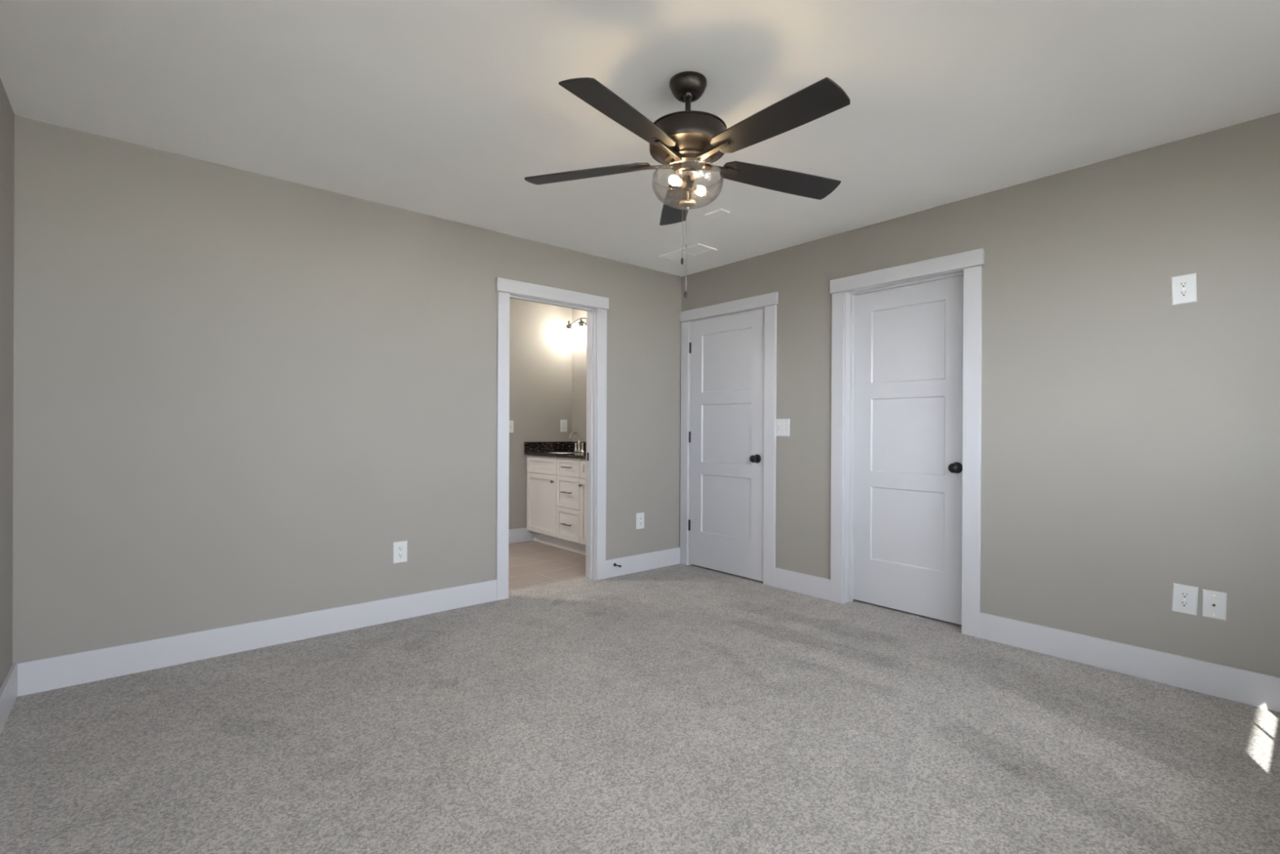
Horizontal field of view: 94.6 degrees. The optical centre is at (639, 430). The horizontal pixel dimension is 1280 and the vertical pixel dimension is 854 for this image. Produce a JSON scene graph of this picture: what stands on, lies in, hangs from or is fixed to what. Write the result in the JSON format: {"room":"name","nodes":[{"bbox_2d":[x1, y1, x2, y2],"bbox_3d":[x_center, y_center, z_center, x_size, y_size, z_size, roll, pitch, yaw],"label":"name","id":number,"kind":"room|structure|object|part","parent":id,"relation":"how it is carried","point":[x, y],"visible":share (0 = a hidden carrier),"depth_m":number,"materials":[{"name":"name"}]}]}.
{"room":"empty bedroom","nodes":[
{"label":"empty bedroom","id":0,"kind":"room"},
{"bbox_2d":[0,77,14,687],"bbox_3d":[-1.272,-0.095,0.781,0.150,2.440,4.340,0,0,-41],"label":"wall","id":1,"kind":"structure","parent":0,"point":[6,114],"depth_m":2.34,"materials":[{"name":"paint"}]},
{"bbox_2d":[0,662,17,734],"bbox_3d":[-1.261,1.055,0.889,0.015,0.139,4.200,0,0,-41],"label":"baseboard","id":2,"kind":"structure","parent":1,"relation":"attached to","point":[8,689],"depth_m":2.31,"materials":[{"name":"paint"}]},
{"bbox_2d":[12,115,681,663],"bbox_3d":[-1.233,-0.098,3.750,4.077,2.440,0.115,0,0,-41],"label":"wall","id":3,"kind":"structure","parent":0,"point":[235,391],"depth_m":3.04,"materials":[{"name":"paint"}]},
{"bbox_2d":[17,546,679,696],"bbox_3d":[-1.141,1.053,3.750,3.894,0.139,0.015,0,0,-41],"label":"baseboard","id":4,"kind":"structure","parent":3,"relation":"attached to","point":[43,674],"depth_m":3.02,"materials":[{"name":"paint"}]},
{"bbox_2d":[392,540,407,563],"bbox_3d":[-1.424,0.721,3.509,0.083,0.127,0.008,0,0,-41],"label":"outlet","id":5,"kind":"object","parent":3,"relation":"attached to","point":[399,548],"visible":1,"depth_m":3.51,"materials":[{"name":"grey plastic"}]},
{"bbox_2d":[397,552,403,557],"bbox_3d":[-1.423,0.741,3.508,0.034,0.028,0.004,0,0,-41],"label":"receptacle","id":6,"kind":"object","parent":5,"relation":"attached to","point":[399,554],"depth_m":3.51,"materials":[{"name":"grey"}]},
{"bbox_2d":[397,546,403,551],"bbox_3d":[-1.423,0.702,3.508,0.034,0.028,0.004,0,0,-41],"label":"receptacle","id":7,"kind":"object","parent":5,"relation":"attached to","point":[399,548],"depth_m":3.51,"materials":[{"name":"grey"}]},
{"bbox_2d":[495,276,608,599],"bbox_3d":[-0.640,0.057,4.247,0.928,2.136,0.145,0,0,-41],"label":"door frame","id":8,"kind":"structure","parent":3,"relation":"attached to","point":[597,307],"depth_m":4.44,"materials":[{"name":"paint"}]},
{"bbox_3d":[-0.914,0.101,3.937,0.085,2.045,0.018,0,0,-41],"label":"casing","id":9,"kind":"part","parent":8,"relation":"part of","materials":[{"name":"paint"}]},
{"bbox_3d":[-0.596,-0.967,4.200,0.928,0.088,0.025,0,0,-41],"label":"head casing","id":10,"kind":"part","parent":8,"relation":"part of","materials":[{"name":"paint"}]},
{"bbox_3d":[-0.293,0.103,4.470,0.085,2.045,0.018,0,0,-41],"label":"casing","id":11,"kind":"part","parent":8,"relation":"part of","materials":[{"name":"paint"}]},
{"bbox_2d":[635,512,644,528],"bbox_3d":[0.004,0.723,4.735,0.083,0.127,0.008,0,0,-41],"label":"outlet","id":12,"kind":"object","parent":3,"relation":"attached to","point":[640,516],"visible":1,"depth_m":4.73,"materials":[{"name":"grey plastic"}]},
{"bbox_2d":[508,297,572,529],"bbox_3d":[-1.276,-0.099,4.896,2.950,2.440,1.680,0,0,-41],"label":"wall","id":13,"kind":"structure","parent":0,"point":[540,348],"depth_m":6.04,"materials":[{"name":"paint"}]},
{"bbox_2d":[509,420,513,432],"bbox_3d":[-1.283,-0.037,5.854,0.075,0.121,0.017,0,0,-41],"label":"light switch","id":14,"kind":"object","parent":13,"relation":"attached to","point":[511,422],"visible":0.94,"depth_m":5.86,"materials":[{"name":"grey plastic"}]},
{"bbox_2d":[508,527,533,543],"bbox_3d":[-1.948,1.048,5.290,2.251,0.139,0.015,0,0,-41],"label":"baseboard","id":15,"kind":"structure","parent":13,"relation":"attached to","point":[518,535],"depth_m":5.92,"materials":[{"name":"paint"}]},
{"bbox_2d":[560,419,567,431],"bbox_3d":[-0.806,-0.051,6.269,0.083,0.127,0.008,0,0,-41],"label":"outlet","id":16,"kind":"object","parent":13,"relation":"attached to","point":[563,422],"visible":1,"depth_m":6.27,"materials":[{"name":"grey plastic"}]},
{"bbox_2d":[0,540,1279,853],"bbox_3d":[0.097,1.179,3.116,5.377,0.100,6.090,0,0,-41],"label":"floor","id":17,"kind":"structure","parent":0,"point":[677,708],"depth_m":2.14,"materials":[{"name":"grey carpet"}]},
{"bbox_2d":[508,576,585,591],"bbox_3d":[-0.694,1.128,4.304,0.724,0.012,0.011,0,0,-41],"label":"threshold","id":18,"kind":"object","parent":17,"relation":"on","point":[584,576],"visible":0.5,"depth_m":4.32,"materials":[{"name":"beige tile"}]},
{"bbox_2d":[526,454,586,555],"bbox_3d":[-0.448,0.685,5.556,0.581,0.878,1.557,0,0,-41],"label":"vanity cabinet","id":19,"kind":"object","parent":17,"relation":"on","point":[556,486],"visible":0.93,"depth_m":5.56,"materials":[{"name":"white wood"}]},
{"bbox_3d":[-0.959,0.333,5.775,0.020,0.168,0.548,0,0,-41],"label":"false drawer","id":20,"kind":"part","parent":19,"relation":"part of","materials":[{"name":"white wood"}]},
{"bbox_3d":[-0.960,0.712,5.776,0.020,0.582,0.548,0,0,-41],"label":"door","id":21,"kind":"part","parent":19,"relation":"part of","materials":[{"name":"white wood"}]},
{"bbox_2d":[524,441,586,458],"bbox_3d":[-0.444,0.249,5.557,0.576,0.262,1.557,0,0,-41],"label":"countertop","id":22,"kind":"structure","parent":19,"relation":"on","point":[557,449],"depth_m":6.05,"materials":[{"name":"black stone"}]},
{"bbox_2d":[568,431,584,452],"bbox_3d":[-0.627,0.114,6.013,0.144,0.208,0.154,0,0,15],"label":"faucet","id":23,"kind":"object","parent":22,"relation":"on","point":[580,446],"visible":1,"depth_m":6.02,"materials":[{"name":"silver metal"}]},
{"bbox_3d":[-0.663,0.064,5.999,0.128,0.108,0.017,0,0,-41],"label":"spout","id":24,"kind":"part","parent":23,"relation":"part of","materials":[{"name":"silver metal"}]},
{"bbox_3d":[-0.621,0.160,6.035,0.040,0.092,0.040,0,0,-41],"label":"post","id":25,"kind":"part","parent":23,"relation":"part of","materials":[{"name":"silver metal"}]},
{"bbox_3d":[-0.657,0.859,5.422,0.020,0.292,0.375,0,0,-41],"label":"drawer","id":26,"kind":"part","parent":19,"relation":"part of","materials":[{"name":"white wood"}]},
{"bbox_3d":[-0.655,0.334,5.421,0.020,0.166,0.375,0,0,-41],"label":"drawer","id":27,"kind":"part","parent":19,"relation":"part of","materials":[{"name":"white wood"}]},
{"bbox_3d":[-0.656,0.565,5.421,0.020,0.288,0.375,0,0,-41],"label":"drawer","id":28,"kind":"part","parent":19,"relation":"part of","materials":[{"name":"white wood"}]},
{"bbox_3d":[-0.353,0.337,5.069,0.020,0.168,0.542,0,0,-41],"label":"false drawer","id":29,"kind":"part","parent":19,"relation":"part of","materials":[{"name":"white wood"}]},
{"bbox_3d":[-0.355,0.716,5.070,0.020,0.582,0.542,0,0,-41],"label":"door","id":30,"kind":"part","parent":19,"relation":"part of","materials":[{"name":"white wood"}]},
{"bbox_2d":[0,0,1279,276],"bbox_3d":[0.077,-1.361,3.151,5.377,0.100,6.190,0,0,-41],"label":"ceiling","id":31,"kind":"structure","parent":0,"point":[444,109],"depth_m":2.27,"materials":[{"name":"paint"}]},
{"bbox_2d":[524,71,850,297],"bbox_3d":[0.198,-0.905,2.186,1.270,0.810,1.234,0,0,-41],"label":"ceiling fan","id":32,"kind":"object","parent":31,"relation":"hanging from","point":[686,142],"visible":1,"depth_m":2.12,"materials":[{"name":"black wood"}]},
{"bbox_3d":[-0.209,-1.014,2.332,0.508,0.006,0.130,0,12,17],"label":"blade","id":33,"kind":"part","parent":32,"relation":"part of","materials":[{"name":"black wood"}]},
{"bbox_3d":[-0.045,-1.004,1.886,0.130,0.006,0.508,15,10,33],"label":"blade","id":34,"kind":"part","parent":32,"relation":"part of","materials":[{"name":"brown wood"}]},
{"bbox_3d":[0.042,-1.010,2.264,0.177,0.027,0.040,0,12,17],"label":"blade arm","id":35,"kind":"part","parent":32,"relation":"part of","materials":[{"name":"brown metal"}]},
{"bbox_3d":[0.097,-1.006,2.104,0.040,0.027,0.177,15,10,33],"label":"blade arm","id":36,"kind":"part","parent":32,"relation":"part of","materials":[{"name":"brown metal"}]},
{"bbox_3d":[0.128,-0.922,2.178,0.050,0.035,0.035,0,0,-41],"label":"bulb","id":37,"kind":"part","parent":32,"relation":"part of","materials":[{"name":"white glass"}]},
{"bbox_3d":[0.164,-1.012,2.625,0.130,0.006,0.508,-12,0,-2],"label":"blade","id":38,"kind":"part","parent":32,"relation":"part of","materials":[{"name":"black wood"}]},
{"bbox_2d":[677,178,686,187],"bbox_3d":[0.157,-0.921,2.203,0.026,0.027,0.027,0,0,-41],"label":"socket","id":39,"kind":"object","parent":32,"relation":"attached to","point":[682,184],"depth_m":2.19,"materials":[{"name":"gold metal"}]},
{"bbox_3d":[0.173,-0.679,2.222,0.002,0.313,0.002,0,0,-41],"label":"pull chain","id":40,"kind":"part","parent":32,"relation":"part of","materials":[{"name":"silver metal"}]},
{"bbox_3d":[0.179,-0.906,2.221,0.269,0.106,0.269,0,0,-41],"label":"lamp shade","id":41,"kind":"part","parent":32,"relation":"part of","materials":[{"name":"clear glass"}]},
{"bbox_2d":[691,183,697,192],"bbox_3d":[0.201,-0.921,2.240,0.026,0.027,0.027,0,0,-41],"label":"socket","id":42,"kind":"object","parent":32,"relation":"attached to","point":[694,187],"depth_m":2.23,"materials":[{"name":"gold metal"}]},
{"bbox_3d":[0.230,-0.921,2.265,0.050,0.035,0.035,0,0,-41],"label":"bulb","id":43,"kind":"part","parent":32,"relation":"part of","materials":[{"name":"white glass"}]},
{"bbox_3d":[0.265,-1.003,2.107,0.040,0.027,0.177,15,-7,-37],"label":"blade arm","id":44,"kind":"part","parent":32,"relation":"part of","materials":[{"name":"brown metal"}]},
{"bbox_3d":[0.315,-1.005,2.268,0.177,0.027,0.040,2,-13,-19],"label":"blade arm","id":45,"kind":"part","parent":32,"relation":"part of","materials":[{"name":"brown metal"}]},
{"bbox_3d":[0.558,-1.001,2.361,0.508,0.006,0.130,2,-13,-19],"label":"blade","id":46,"kind":"part","parent":32,"relation":"part of","materials":[{"name":"black wood"}]},
{"bbox_3d":[0.429,-0.996,1.904,0.130,0.006,0.508,15,-7,-37],"label":"blade","id":47,"kind":"part","parent":32,"relation":"part of","materials":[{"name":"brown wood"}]},
{"bbox_2d":[658,243,717,262],"bbox_3d":[0.348,-1.307,4.347,0.204,0.008,0.405,0,0,-41],"label":"ceiling vent","id":48,"kind":"object","parent":31,"relation":"in","point":[695,250],"visible":0.99,"depth_m":4.33,"materials":[{"name":"grey metal"}]},
{"bbox_2d":[704,208,729,218],"bbox_3d":[0.465,-1.305,3.555,0.079,0.008,0.131,0,0,-41],"label":"ceiling vent","id":49,"kind":"object","parent":31,"relation":"in","point":[720,212],"visible":1,"depth_m":3.55,"materials":[{"name":"grey metal"}]},
{"bbox_2d":[571,112,1279,676],"bbox_3d":[1.224,-0.086,4.133,0.150,2.440,5.895,0,0,-41],"label":"wall","id":50,"kind":"structure","parent":0,"point":[1131,437],"depth_m":2.83,"materials":[{"name":"paint"}]},
{"bbox_2d":[565,317,586,336],"bbox_3d":[-0.582,-1.050,6.053,0.149,0.205,0.538,0,0,-41],"label":"vanity light","id":51,"kind":"object","parent":50,"relation":"attached to","point":[581,322],"visible":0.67,"depth_m":6.07,"materials":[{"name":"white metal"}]},
{"bbox_3d":[-0.748,-1.026,6.204,0.052,0.078,0.052,0,0,-41],"label":"bulb","id":52,"kind":"part","parent":51,"relation":"part of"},
{"bbox_3d":[-0.603,-1.025,6.035,0.052,0.078,0.052,0,0,-41],"label":"bulb","id":53,"kind":"part","parent":51,"relation":"part of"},
{"bbox_2d":[571,441,586,451],"bbox_3d":[-0.226,0.170,5.730,0.020,0.101,1.536,0,0,-41],"label":"backsplash","id":54,"kind":"structure","parent":50,"relation":"attached to","point":[572,442],"depth_m":6.22,"materials":[{"name":"black stone"}]},
{"bbox_2d":[688,307,764,581],"bbox_3d":[0.655,0.102,4.655,0.103,2.028,0.778,0,0,-41],"label":"door","id":55,"kind":"structure","parent":50,"relation":"in","point":[726,432],"depth_m":4.65,"materials":[{"name":"paint"}]},
{"bbox_3d":[0.683,0.024,4.669,0.026,0.472,0.515,0,0,-41],"label":"panel","id":56,"kind":"part","parent":55,"relation":"part of","materials":[{"name":"paint"}]},
{"bbox_3d":[0.680,0.595,4.670,0.026,0.472,0.515,0,0,-41],"label":"panel","id":57,"kind":"part","parent":55,"relation":"part of","materials":[{"name":"paint"}]},
{"bbox_3d":[0.685,-0.547,4.668,0.026,0.472,0.515,0,0,-41],"label":"panel","id":58,"kind":"part","parent":55,"relation":"part of","materials":[{"name":"paint"}]},
{"bbox_3d":[0.854,0.210,4.397,0.068,0.066,0.066,0,0,-41],"label":"knob","id":59,"kind":"part","parent":55,"relation":"part of","materials":[{"name":"black metal"}]},
{"bbox_2d":[680,291,777,586],"bbox_3d":[0.711,0.063,4.688,0.145,2.136,0.992,0,0,-41],"label":"door frame","id":60,"kind":"structure","parent":50,"relation":"attached to","point":[769,301],"depth_m":4.35,"materials":[{"name":"paint"}]},
{"bbox_3d":[0.378,0.106,4.988,0.018,2.045,0.085,0,0,-41],"label":"casing","id":61,"kind":"part","parent":60,"relation":"part of","materials":[{"name":"paint"}]},
{"bbox_3d":[0.670,-0.962,4.647,0.025,0.088,0.992,0,0,-41],"label":"head casing","id":62,"kind":"part","parent":60,"relation":"part of","materials":[{"name":"paint"}]},
{"bbox_3d":[0.951,0.110,4.321,0.018,2.045,0.099,0,0,-41],"label":"casing","id":63,"kind":"part","parent":60,"relation":"part of","materials":[{"name":"paint"}]},
{"bbox_2d":[775,418,789,436],"bbox_3d":[1.019,-0.021,4.243,0.017,0.125,0.122,0,0,-41],"label":"light switch","id":64,"kind":"object","parent":50,"relation":"attached to","point":[782,425],"visible":1,"depth_m":4.24,"materials":[{"name":"grey plastic"}]},
{"bbox_2d":[830,248,984,637],"bbox_3d":[1.619,0.068,3.629,0.145,2.136,0.936,0,0,-41],"label":"door frame","id":65,"kind":"structure","parent":50,"relation":"attached to","point":[968,264],"depth_m":3.56,"materials":[{"name":"paint"}]},
{"bbox_3d":[1.307,0.112,3.906,0.018,2.045,0.085,0,0,-41],"label":"casing","id":66,"kind":"part","parent":65,"relation":"part of","materials":[{"name":"paint"}]},
{"bbox_3d":[1.579,-0.956,3.589,0.025,0.088,0.936,0,0,-41],"label":"head casing","id":67,"kind":"part","parent":65,"relation":"part of","materials":[{"name":"paint"}]},
{"bbox_3d":[1.844,0.115,3.281,0.018,2.045,0.091,0,0,-41],"label":"casing","id":68,"kind":"part","parent":65,"relation":"part of","materials":[{"name":"paint"}]},
{"bbox_2d":[853,275,963,624],"bbox_3d":[1.642,0.108,3.652,0.103,2.028,0.720,0,0,-41],"label":"door","id":69,"kind":"structure","parent":50,"relation":"in","point":[908,369],"depth_m":3.65,"materials":[{"name":"paint"}]},
{"bbox_3d":[1.659,0.600,3.675,0.026,0.472,0.462,0,0,-41],"label":"panel","id":70,"kind":"part","parent":69,"relation":"part of","materials":[{"name":"paint"}]},
{"bbox_3d":[1.662,0.029,3.674,0.026,0.472,0.462,0,0,-41],"label":"panel","id":71,"kind":"part","parent":69,"relation":"part of","materials":[{"name":"paint"}]},
{"bbox_3d":[1.665,-0.542,3.674,0.026,0.472,0.462,0,0,-41],"label":"panel","id":72,"kind":"part","parent":69,"relation":"part of","materials":[{"name":"paint"}]},
{"bbox_3d":[1.821,0.215,3.416,0.068,0.066,0.066,0,0,-41],"label":"knob","id":73,"kind":"part","parent":69,"relation":"part of","materials":[{"name":"black metal"}]},
{"bbox_2d":[774,567,1279,711],"bbox_3d":[2.028,1.069,3.064,0.015,0.139,3.217,0,0,-41],"label":"baseboard","id":74,"kind":"structure","parent":50,"relation":"attached to","point":[1260,690],"depth_m":2.77,"materials":[{"name":"paint"}]},
{"bbox_2d":[1170,272,1196,305],"bbox_3d":[2.417,-0.629,2.624,0.008,0.129,0.087,0,0,-41],"label":"outlet","id":75,"kind":"object","parent":50,"relation":"attached to","point":[1184,287],"visible":1,"depth_m":2.62,"materials":[{"name":"grey plastic"}]},
{"bbox_2d":[1177,280,1188,288],"bbox_3d":[2.415,-0.649,2.623,0.004,0.029,0.034,0,0,-41],"label":"receptacle","id":76,"kind":"object","parent":75,"relation":"attached to","point":[1181,284],"depth_m":2.62,"materials":[{"name":"grey plastic"}]},
{"bbox_2d":[1178,289,1189,297],"bbox_3d":[2.416,-0.609,2.623,0.004,0.029,0.034,0,0,-41],"label":"receptacle","id":77,"kind":"object","parent":75,"relation":"attached to","point":[1182,293],"depth_m":2.62,"materials":[{"name":"grey plastic"}]},
{"bbox_2d":[1171,582,1198,615],"bbox_3d":[2.416,0.748,2.619,0.008,0.130,0.087,0,0,-41],"label":"outlet","id":78,"kind":"object","parent":50,"relation":"attached to","point":[1184,597],"visible":1,"depth_m":2.62,"materials":[{"name":"grey plastic"}]},
{"bbox_2d":[1178,600,1189,607],"bbox_3d":[2.414,0.768,2.618,0.004,0.029,0.034,0,0,-41],"label":"receptacle","id":79,"kind":"object","parent":78,"relation":"attached to","point":[1182,603],"depth_m":2.62,"materials":[{"name":"grey plastic"}]},
{"bbox_2d":[1179,591,1190,598],"bbox_3d":[2.415,0.728,2.617,0.004,0.029,0.034,0,0,-41],"label":"receptacle","id":80,"kind":"object","parent":78,"relation":"attached to","point":[1183,594],"depth_m":2.62,"materials":[{"name":"grey plastic"}]},
{"bbox_2d":[1201,589,1226,620],"bbox_3d":[2.474,0.751,2.545,0.016,0.120,0.077,0,0,-41],"label":"cable plate","id":81,"kind":"object","parent":50,"relation":"attached to","point":[1214,605],"visible":1,"depth_m":2.54,"materials":[{"name":"grey plastic"}]}
]}

